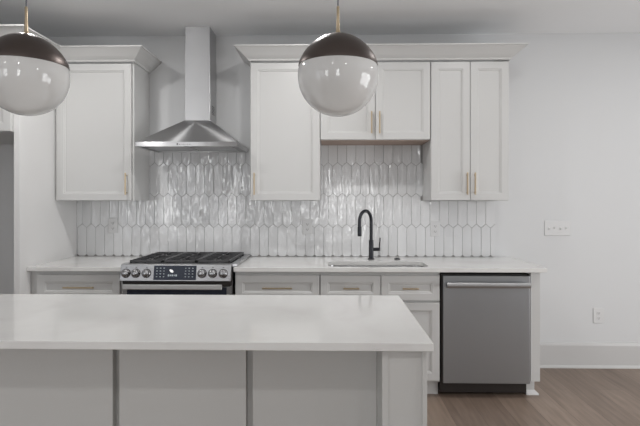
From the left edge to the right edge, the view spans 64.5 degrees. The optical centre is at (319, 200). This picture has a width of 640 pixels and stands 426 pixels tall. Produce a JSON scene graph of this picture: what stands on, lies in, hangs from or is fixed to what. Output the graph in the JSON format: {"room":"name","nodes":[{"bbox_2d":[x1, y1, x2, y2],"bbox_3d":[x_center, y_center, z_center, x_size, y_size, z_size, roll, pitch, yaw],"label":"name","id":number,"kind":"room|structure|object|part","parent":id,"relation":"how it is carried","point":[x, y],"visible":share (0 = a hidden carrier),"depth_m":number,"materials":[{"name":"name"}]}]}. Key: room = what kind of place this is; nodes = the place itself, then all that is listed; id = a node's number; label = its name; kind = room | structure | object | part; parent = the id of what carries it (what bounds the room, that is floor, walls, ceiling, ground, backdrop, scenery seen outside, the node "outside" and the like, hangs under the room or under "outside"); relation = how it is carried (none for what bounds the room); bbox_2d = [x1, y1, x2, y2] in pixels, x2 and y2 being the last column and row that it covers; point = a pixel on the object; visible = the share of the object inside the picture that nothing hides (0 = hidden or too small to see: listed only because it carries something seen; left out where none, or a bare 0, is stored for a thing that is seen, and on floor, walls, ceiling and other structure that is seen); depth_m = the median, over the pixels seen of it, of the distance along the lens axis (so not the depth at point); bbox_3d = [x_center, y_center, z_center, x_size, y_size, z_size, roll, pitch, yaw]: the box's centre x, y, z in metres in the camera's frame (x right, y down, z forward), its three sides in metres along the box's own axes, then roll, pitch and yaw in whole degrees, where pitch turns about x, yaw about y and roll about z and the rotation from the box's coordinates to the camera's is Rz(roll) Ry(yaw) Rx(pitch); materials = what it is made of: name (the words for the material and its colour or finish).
{"room":"kitchen","nodes":[
{"label":"kitchen","id":0,"kind":"room"},
{"bbox_2d":[0,33,639,342],"bbox_3d":[0.559,-0.004,4.200,7.890,2.707,0.120,0,0,1],"label":"wall","id":1,"kind":"structure","parent":0,"point":[574,98],"depth_m":4.11,"materials":[{"name":"white paint"}]},
{"bbox_2d":[0,107,13,143],"bbox_3d":[-2.517,-0.756,3.777,0.916,0.581,0.827,0,0,1],"label":"upper cabinet","id":2,"kind":"object","parent":1,"relation":"attached to","point":[6,118],"visible":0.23,"depth_m":3.40,"materials":[{"name":"grey paint"}]},
{"bbox_3d":[-2.298,-0.752,3.405,0.459,0.569,0.020,0,0,1],"label":"door","id":3,"kind":"part","parent":2,"relation":"part of","materials":[{"name":"grey paint"}]},
{"bbox_2d":[0,24,161,73],"bbox_3d":[-2.046,-1.095,3.541,1.897,0.095,0.579,0,0,-26],"label":"crown molding","id":4,"kind":"structure","parent":2,"relation":"attached to","point":[138,54],"depth_m":3.77,"materials":[{"name":"grey paint"}]},
{"bbox_2d":[56,63,148,200],"bbox_3d":[-1.709,-0.524,3.987,0.602,1.045,0.375,0,0,1],"label":"upper cabinet","id":5,"kind":"object","parent":1,"relation":"attached to","point":[104,111],"visible":0.97,"depth_m":3.84,"materials":[{"name":"grey paint"}]},
{"bbox_3d":[-1.459,-0.127,3.813,0.010,0.165,0.036,0,0,1],"label":"handle","id":6,"kind":"part","parent":5,"relation":"part of","materials":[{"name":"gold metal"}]},
{"bbox_2d":[135,27,247,152],"bbox_3d":[-0.967,-0.876,3.920,0.742,0.962,0.481,0,0,1],"label":"range hood","id":7,"kind":"object","parent":1,"relation":"attached to","point":[199,132],"visible":1,"depth_m":3.94,"materials":[{"name":"silver metal"}]},
{"bbox_3d":[-0.967,-0.408,3.920,0.718,0.014,0.456,0,0,1],"label":"filter panel","id":8,"kind":"part","parent":7,"relation":"part of","materials":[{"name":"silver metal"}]},
{"bbox_2d":[251,62,320,200],"bbox_3d":[-0.259,-0.524,3.958,0.524,1.045,0.375,0,0,1],"label":"upper cabinet","id":9,"kind":"object","parent":1,"relation":"attached to","point":[285,129],"visible":0.96,"depth_m":3.81,"materials":[{"name":"grey paint"}]},
{"bbox_3d":[-0.491,-0.127,3.793,0.010,0.165,0.036,0,0,1],"label":"handle","id":10,"kind":"part","parent":9,"relation":"part of","materials":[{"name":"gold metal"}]},
{"bbox_2d":[234,43,528,67],"bbox_3d":[0.444,-1.095,3.913,2.139,0.095,0.454,0,0,1],"label":"crown molding","id":11,"kind":"structure","parent":9,"relation":"attached to","point":[249,53],"depth_m":3.73,"materials":[{"name":"grey paint"}]},
{"bbox_2d":[77,145,494,256],"bbox_3d":[-0.292,-0.001,4.151,3.427,0.910,0.011,0,0,1],"label":"tile backsplash","id":12,"kind":"structure","parent":1,"relation":"attached to","point":[198,202],"depth_m":4.15,"materials":[{"name":"grey tile"}]},
{"bbox_2d":[108,218,117,232],"bbox_3d":[-1.703,0.205,4.171,0.078,0.122,0.009,0,0,1],"label":"outlet","id":13,"kind":"object","parent":12,"relation":"attached to","point":[112,222],"visible":1,"depth_m":4.17,"materials":[{"name":"white plastic"}]},
{"bbox_2d":[303,219,311,233],"bbox_3d":[-0.103,0.212,4.139,0.078,0.122,0.009,0,0,1],"label":"outlet","id":14,"kind":"object","parent":12,"relation":"attached to","point":[307,223],"visible":1,"depth_m":4.14,"materials":[{"name":"white plastic"}]},
{"bbox_2d":[430,221,439,235],"bbox_3d":[0.936,0.227,4.119,0.078,0.122,0.009,0,0,1],"label":"outlet","id":15,"kind":"object","parent":12,"relation":"attached to","point":[434,225],"visible":1,"depth_m":4.12,"materials":[{"name":"white plastic"}]},
{"bbox_2d":[320,61,429,144],"bbox_3d":[0.417,-0.750,3.945,0.823,0.594,0.375,0,0,1],"label":"upper cabinet","id":16,"kind":"object","parent":1,"relation":"attached to","point":[398,111],"visible":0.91,"depth_m":3.80,"materials":[{"name":"grey paint"}]},
{"bbox_3d":[0.209,-0.748,3.807,0.407,0.578,0.020,0,0,1],"label":"door","id":17,"kind":"part","parent":16,"relation":"part of","materials":[{"name":"grey paint"}]},
{"bbox_3d":[0.444,-0.584,3.775,0.010,0.165,0.036,0,0,1],"label":"handle","id":18,"kind":"part","parent":16,"relation":"part of","materials":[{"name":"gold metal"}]},
{"bbox_3d":[0.620,-0.748,3.798,0.407,0.578,0.020,0,0,1],"label":"door","id":19,"kind":"part","parent":16,"relation":"part of","materials":[{"name":"grey paint"}]},
{"bbox_2d":[423,61,508,200],"bbox_3d":[1.120,-0.524,3.931,0.580,1.045,0.375,0,0,1],"label":"upper cabinet","id":20,"kind":"object","parent":1,"relation":"attached to","point":[466,153],"visible":0.99,"depth_m":3.78,"materials":[{"name":"grey paint"}]},
{"bbox_3d":[0.974,-0.520,3.791,0.288,1.033,0.020,0,0,1],"label":"door","id":21,"kind":"part","parent":20,"relation":"part of","materials":[{"name":"grey paint"}]},
{"bbox_3d":[1.148,-0.127,3.761,0.010,0.165,0.036,0,0,1],"label":"handle","id":22,"kind":"part","parent":20,"relation":"part of","materials":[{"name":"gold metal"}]},
{"bbox_3d":[1.264,-0.520,3.785,0.283,1.033,0.020,0,0,1],"label":"door","id":23,"kind":"part","parent":20,"relation":"part of","materials":[{"name":"grey paint"}]},
{"bbox_2d":[544,221,569,235],"bbox_3d":[1.913,0.224,4.103,0.200,0.113,0.019,0,0,1],"label":"light switch","id":24,"kind":"object","parent":1,"relation":"attached to","point":[551,228],"visible":1,"depth_m":4.09,"materials":[{"name":"white plastic"}]},
{"bbox_2d":[540,342,639,368],"bbox_3d":[2.935,1.248,4.079,2.834,0.204,0.026,0,0,1],"label":"baseboard","id":25,"kind":"structure","parent":1,"relation":"attached to","point":[592,355],"depth_m":4.09,"materials":[{"name":"grey paint"}]},
{"bbox_2d":[593,308,603,322],"bbox_3d":[2.253,0.928,4.101,0.084,0.122,0.009,0,0,1],"label":"outlet","id":26,"kind":"object","parent":1,"relation":"attached to","point":[598,313],"visible":1,"depth_m":4.10,"materials":[{"name":"white plastic"}]},
{"bbox_2d":[0,0,639,36],"bbox_3d":[0.491,-1.407,0.790,7.890,0.100,6.940,0,0,1],"label":"ceiling","id":27,"kind":"structure","parent":0,"point":[49,18],"depth_m":3.71,"materials":[{"name":"white paint"}]},
{"bbox_2d":[0,0,70,115],"bbox_3d":[-1.173,-0.848,2.024,0.318,1.016,0.318,0,0,1],"label":"pendant light","id":28,"kind":"object","parent":27,"relation":"hanging from","point":[35,79],"visible":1,"depth_m":1.93,"materials":[{"name":"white glass"}]},
{"bbox_3d":[-1.173,-0.718,2.024,0.022,0.114,0.022,0,0,1],"label":"stem","id":29,"kind":"part","parent":28,"relation":"part of","materials":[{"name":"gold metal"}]},
{"bbox_3d":[-1.173,-0.439,2.024,0.318,0.197,0.318,0,0,1],"label":"globe","id":30,"kind":"part","parent":28,"relation":"part of","materials":[{"name":"white glass"}]},
{"bbox_2d":[298,0,378,116],"bbox_3d":[0.071,-0.845,1.999,0.318,1.024,0.318,0,0,1],"label":"pendant light","id":31,"kind":"object","parent":27,"relation":"hanging from","point":[338,75],"visible":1,"depth_m":1.88,"materials":[{"name":"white glass"}]},
{"bbox_3d":[0.071,-0.711,1.999,0.022,0.114,0.022,0,0,1],"label":"stem","id":32,"kind":"part","parent":31,"relation":"part of","materials":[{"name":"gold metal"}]},
{"bbox_3d":[0.071,-0.431,1.999,0.318,0.197,0.318,0,0,1],"label":"globe","id":33,"kind":"part","parent":31,"relation":"part of","materials":[{"name":"white glass"}]},
{"bbox_2d":[427,368,639,425],"bbox_3d":[0.491,1.400,0.790,7.890,0.100,6.940,0,0,1],"label":"floor","id":34,"kind":"structure","parent":0,"point":[567,396],"depth_m":3.39,"materials":[{"name":"brown wood"}]},
{"bbox_2d":[14,109,76,293],"bbox_3d":[-2.036,0.152,3.804,0.042,2.396,0.774,0,0,1],"label":"panel","id":35,"kind":"object","parent":34,"relation":"on","point":[45,228],"visible":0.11,"depth_m":3.61,"materials":[{"name":"white paint"}]},
{"bbox_2d":[31,271,122,293],"bbox_3d":[-1.686,0.918,3.822,0.656,0.864,0.685,0,0,1],"label":"base cabinet","id":36,"kind":"object","parent":34,"relation":"on","point":[42,282],"visible":0.25,"depth_m":3.52,"materials":[{"name":"grey paint"}]},
{"bbox_3d":[-1.662,0.598,3.497,0.215,0.010,0.036,0,0,1],"label":"handle","id":37,"kind":"part","parent":36,"relation":"part of","materials":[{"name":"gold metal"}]},
{"bbox_2d":[27,256,141,270],"bbox_3d":[-1.684,0.470,3.834,0.659,0.029,0.700,0,0,1],"label":"countertop","id":38,"kind":"structure","parent":36,"relation":"on","point":[77,263],"depth_m":3.63,"materials":[{"name":"stone"}]},
{"bbox_2d":[120,252,250,294],"bbox_3d":[-0.966,0.881,3.775,0.790,0.937,0.749,0,0,1],"label":"range","id":39,"kind":"object","parent":34,"relation":"on","point":[158,273],"visible":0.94,"depth_m":3.46,"materials":[{"name":"silver metal"}]},
{"bbox_3d":[-1.320,0.491,3.428,0.057,0.057,0.041,0,0,1],"label":"knob","id":40,"kind":"part","parent":39,"relation":"part of","materials":[{"name":"grey metal"}]},
{"bbox_3d":[-1.252,0.491,3.427,0.057,0.057,0.041,0,0,1],"label":"knob","id":41,"kind":"part","parent":39,"relation":"part of","materials":[{"name":"grey metal"}]},
{"bbox_3d":[-1.180,0.491,3.425,0.057,0.057,0.041,0,0,1],"label":"knob","id":42,"kind":"part","parent":39,"relation":"part of","materials":[{"name":"grey metal"}]},
{"bbox_3d":[-0.995,0.581,3.434,0.673,0.034,0.057,0,0,1],"label":"handle","id":43,"kind":"part","parent":39,"relation":"part of","materials":[{"name":"silver metal"}]},
{"bbox_3d":[-0.981,0.488,3.466,0.756,0.112,0.074,0,0,1],"label":"control panel","id":44,"kind":"part","parent":39,"relation":"part of","materials":[{"name":"silver metal"}]},
{"bbox_3d":[-0.980,0.850,3.492,0.750,0.530,0.043,0,0,1],"label":"oven door","id":45,"kind":"part","parent":39,"relation":"part of","materials":[{"name":"silver metal"}]},
{"bbox_2d":[127,254,250,266],"bbox_3d":[-0.965,0.445,3.828,0.790,0.018,0.645,0,0,1],"label":"cooktop","id":46,"kind":"object","parent":39,"relation":"in","point":[234,259],"depth_m":3.66,"materials":[{"name":"black metal"}]},
{"bbox_3d":[-0.800,0.491,3.418,0.057,0.057,0.041,0,0,1],"label":"knob","id":47,"kind":"part","parent":39,"relation":"part of","materials":[{"name":"grey metal"}]},
{"bbox_3d":[-0.728,0.491,3.416,0.057,0.057,0.041,0,0,1],"label":"knob","id":48,"kind":"part","parent":39,"relation":"part of","materials":[{"name":"grey metal"}]},
{"bbox_3d":[-0.656,0.491,3.415,0.057,0.057,0.041,0,0,1],"label":"knob","id":49,"kind":"part","parent":39,"relation":"part of","materials":[{"name":"grey metal"}]},
{"bbox_2d":[0,349,426,425],"bbox_3d":[-0.786,0.917,2.058,2.286,0.866,0.768,0,0,1],"label":"kitchen island","id":50,"kind":"object","parent":34,"relation":"on","point":[39,387],"visible":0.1,"depth_m":1.85,"materials":[{"name":"grey paint"}]},
{"bbox_3d":[-1.012,0.917,1.877,0.507,0.866,0.033,0,0,1],"label":"panel","id":51,"kind":"part","parent":50,"relation":"part of","materials":[{"name":"grey paint"}]},
{"bbox_3d":[-0.502,0.917,1.867,0.466,0.866,0.033,0,0,1],"label":"panel","id":52,"kind":"part","parent":50,"relation":"part of","materials":[{"name":"grey paint"}]},
{"bbox_2d":[0,294,432,350],"bbox_3d":[-0.793,0.469,2.056,2.331,0.027,0.820,0,0,1],"label":"island countertop","id":53,"kind":"structure","parent":50,"relation":"on","point":[27,321],"depth_m":1.87,"materials":[{"name":"stone"}]},
{"bbox_3d":[-0.019,0.917,1.857,0.450,0.866,0.033,0,0,1],"label":"panel","id":54,"kind":"part","parent":50,"relation":"part of","materials":[{"name":"grey paint"}]},
{"bbox_3d":[0.278,0.917,1.760,0.146,0.866,0.215,0,0,1],"label":"post","id":55,"kind":"part","parent":50,"relation":"part of","materials":[{"name":"grey paint"}]},
{"bbox_2d":[235,272,319,294],"bbox_3d":[-0.289,0.918,3.794,0.585,0.864,0.685,0,0,1],"label":"base cabinet","id":56,"kind":"object","parent":34,"relation":"on","point":[246,283],"visible":0.3,"depth_m":3.49,"materials":[{"name":"grey paint"}]},
{"bbox_3d":[-0.293,0.598,3.469,0.205,0.010,0.036,0,0,1],"label":"handle","id":57,"kind":"part","parent":56,"relation":"part of","materials":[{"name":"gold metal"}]},
{"bbox_2d":[320,272,439,393],"bbox_3d":[0.417,0.918,3.780,0.822,0.864,0.685,0,0,1],"label":"base cabinet","id":58,"kind":"object","parent":34,"relation":"on","point":[419,291],"visible":0.41,"depth_m":3.47,"materials":[{"name":"grey paint"}]},
{"bbox_3d":[0.209,0.598,3.486,0.410,0.170,0.020,0,0,1],"label":"drawer","id":59,"kind":"part","parent":58,"relation":"part of","materials":[{"name":"grey paint"}]},
{"bbox_3d":[0.213,0.598,3.459,0.110,0.010,0.036,0,0,1],"label":"handle","id":60,"kind":"part","parent":58,"relation":"part of","materials":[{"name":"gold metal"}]},
{"bbox_2d":[234,256,546,272],"bbox_3d":[0.477,0.470,3.791,2.123,0.029,0.700,0,0,1],"label":"countertop","id":61,"kind":"structure","parent":58,"relation":"on","point":[253,263],"depth_m":3.63,"materials":[{"name":"stone"}]},
{"bbox_2d":[357,209,380,259],"bbox_3d":[0.364,0.260,3.910,0.230,0.391,0.080,0,0,-37],"label":"faucet","id":62,"kind":"object","parent":61,"relation":"on","point":[372,249],"visible":1,"depth_m":3.94,"materials":[{"name":"black metal"}]},
{"bbox_3d":[0.349,0.192,3.891,0.026,0.255,0.184,0,0,39],"label":"spout","id":63,"kind":"part","parent":62,"relation":"part of","materials":[{"name":"black metal"}]},
{"bbox_3d":[0.444,0.339,3.952,0.057,0.104,0.027,0,0,1],"label":"lever","id":64,"kind":"part","parent":62,"relation":"part of","materials":[{"name":"black metal"}]},
{"bbox_2d":[330,265,423,266],"bbox_3d":[0.410,0.594,3.659,0.711,0.217,0.324,0,0,1],"label":"sink","id":65,"kind":"object","parent":61,"relation":"in","point":[330,265],"visible":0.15,"depth_m":3.81,"materials":[{"name":"silver metal"}]},
{"bbox_3d":[0.619,0.598,3.478,0.398,0.170,0.020,0,0,1],"label":"drawer","id":66,"kind":"part","parent":58,"relation":"part of","materials":[{"name":"grey paint"}]},
{"bbox_3d":[0.616,0.598,3.451,0.110,0.010,0.036,0,0,1],"label":"handle","id":67,"kind":"part","parent":58,"relation":"part of","materials":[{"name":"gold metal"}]},
{"bbox_3d":[0.619,0.964,3.478,0.398,0.533,0.020,0,0,1],"label":"door","id":68,"kind":"part","parent":58,"relation":"part of","materials":[{"name":"grey paint"}]},
{"bbox_2d":[438,272,530,392],"bbox_3d":[1.136,0.915,3.744,0.602,0.826,0.689,0,0,1],"label":"dishwasher","id":69,"kind":"object","parent":34,"relation":"on","point":[485,316],"visible":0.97,"depth_m":3.45,"materials":[{"name":"silver metal"}]},
{"bbox_3d":[1.132,1.290,3.522,0.594,0.076,0.011,0,0,1],"label":"toe panel","id":70,"kind":"part","parent":69,"relation":"part of","materials":[{"name":"black metal"}]},
{"bbox_3d":[1.136,0.570,3.426,0.560,0.035,0.054,0,0,1],"label":"handle","id":71,"kind":"part","parent":69,"relation":"part of","materials":[{"name":"silver metal"}]},
{"bbox_2d":[525,273,539,394],"bbox_3d":[1.484,0.918,3.775,0.086,0.864,0.652,0,0,1],"label":"end panel","id":72,"kind":"object","parent":34,"relation":"on","point":[534,277],"visible":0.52,"depth_m":3.45,"materials":[{"name":"grey paint"}]},
{"bbox_3d":[1.484,1.335,3.802,0.086,0.030,0.559,0,0,1],"label":"shoe molding","id":73,"kind":"part","parent":72,"relation":"part of","materials":[{"name":"white paint"}]}
]}

